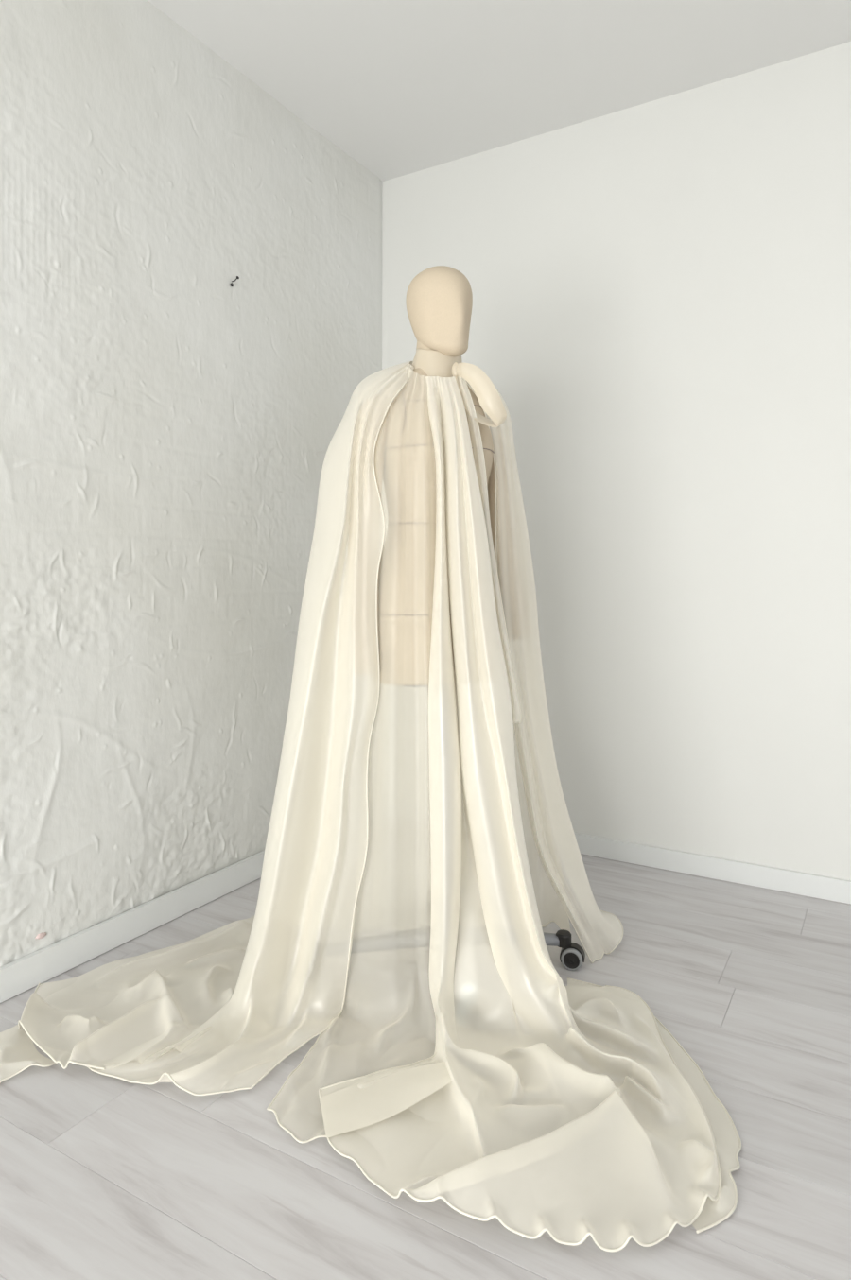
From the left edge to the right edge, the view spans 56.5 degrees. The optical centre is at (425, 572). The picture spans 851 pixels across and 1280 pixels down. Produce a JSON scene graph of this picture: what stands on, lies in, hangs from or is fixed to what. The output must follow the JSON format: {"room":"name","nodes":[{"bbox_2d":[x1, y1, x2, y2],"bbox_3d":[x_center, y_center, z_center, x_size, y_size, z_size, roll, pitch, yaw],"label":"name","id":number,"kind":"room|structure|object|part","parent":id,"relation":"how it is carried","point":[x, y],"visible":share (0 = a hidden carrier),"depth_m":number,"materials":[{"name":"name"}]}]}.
{"room":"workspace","nodes":[
{"label":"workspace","id":0,"kind":"room"},
{"bbox_2d":[0,0,381,967],"bbox_3d":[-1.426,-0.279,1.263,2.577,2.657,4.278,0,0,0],"label":"wall","id":1,"kind":"structure","parent":0,"point":[167,426],"depth_m":2.22,"materials":[{"name":"paint"}]},
{"bbox_2d":[35,932,46,939],"bbox_3d":[-0.943,0.890,1.942,0.013,0.016,0.029,0,0,34],"label":"chip","id":2,"kind":"object","parent":1,"relation":"attached to","point":[42,935],"visible":1,"depth_m":1.94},
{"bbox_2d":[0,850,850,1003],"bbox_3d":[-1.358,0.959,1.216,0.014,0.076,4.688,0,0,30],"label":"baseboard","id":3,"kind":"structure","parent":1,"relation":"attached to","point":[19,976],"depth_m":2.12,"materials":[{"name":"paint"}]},
{"bbox_2d":[0,854,850,1279],"bbox_3d":[0.484,1.025,0.139,4.300,0.050,4.700,0,0,30],"label":"floor","id":4,"kind":"structure","parent":0,"point":[102,1177],"depth_m":1.38,"materials":[{"name":"grey laminate"}]},
{"bbox_2d":[350,265,585,970],"bbox_3d":[0.042,0.119,1.988,0.510,1.762,0.556,0,0,44],"label":"mannequin","id":5,"kind":"object","parent":4,"relation":"on","point":[439,300],"visible":0.51,"depth_m":1.90},
{"bbox_2d":[0,348,741,1252],"bbox_3d":[-0.207,0.215,1.747,1.540,1.568,1.240,0,0,0],"label":"cape","id":6,"kind":"object","parent":5,"relation":"on","point":[538,1104],"visible":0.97,"depth_m":1.76,"materials":[{"name":"white fabric"}]},
{"bbox_3d":[-0.118,0.246,1.655,0.350,1.502,0.552,0,0,0],"label":"panel","id":7,"kind":"part","parent":6,"relation":"part of","materials":[{"name":"white fabric"}]},
{"bbox_3d":[0.152,0.256,1.541,0.708,1.468,0.779,0,0,0],"label":"panel","id":8,"kind":"part","parent":6,"relation":"part of","materials":[{"name":"white fabric"}]},
{"bbox_3d":[-0.136,-0.096,1.927,0.093,0.678,0.122,0,0,39],"label":"arm","id":9,"kind":"part","parent":5,"relation":"part of","materials":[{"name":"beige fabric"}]},
{"bbox_3d":[-0.122,0.922,1.975,0.290,0.044,0.042,0,0,-8],"label":"leg","id":10,"kind":"part","parent":5,"relation":"part of","materials":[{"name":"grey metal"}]},
{"bbox_3d":[0.024,0.273,2.004,0.199,0.011,0.161,0,0,0],"label":"plate","id":11,"kind":"part","parent":5,"relation":"part of","materials":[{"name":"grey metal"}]},
{"bbox_3d":[0.199,-0.120,2.073,0.156,0.591,0.081,0,0,-18],"label":"arm","id":12,"kind":"part","parent":5,"relation":"part of","materials":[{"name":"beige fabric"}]},
{"bbox_3d":[0.219,0.922,2.009,0.257,0.044,0.042,0,0,-3],"label":"leg","id":13,"kind":"part","parent":5,"relation":"part of","materials":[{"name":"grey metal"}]},
{"bbox_2d":[559,942,585,962],"bbox_3d":[0.373,0.965,2.009,0.061,0.043,0.024,0,0,16],"label":"caster wheel","id":14,"kind":"object","parent":5,"relation":"attached to","point":[570,952],"depth_m":1.99,"materials":[{"name":"black plastic"}]},
{"bbox_2d":[146,0,850,181],"bbox_3d":[0.484,-1.657,0.139,4.500,0.100,4.900,0,0,30],"label":"ceiling","id":15,"kind":"structure","parent":0,"point":[401,87],"depth_m":2.44,"materials":[{"name":"paint"}]},
{"bbox_2d":[381,41,850,880],"bbox_3d":[1.706,-0.279,2.217,4.500,2.657,0.120,0,0,30],"label":"wall","id":16,"kind":"structure","parent":0,"point":[661,287],"depth_m":2.63,"materials":[{"name":"white paint"}]},
{"bbox_2d":[574,832,850,903],"bbox_3d":[1.672,0.964,2.159,4.300,0.067,0.013,0,0,30],"label":"baseboard","id":17,"kind":"structure","parent":16,"relation":"attached to","point":[827,888],"depth_m":2.57,"materials":[{"name":"paint"}]}
]}

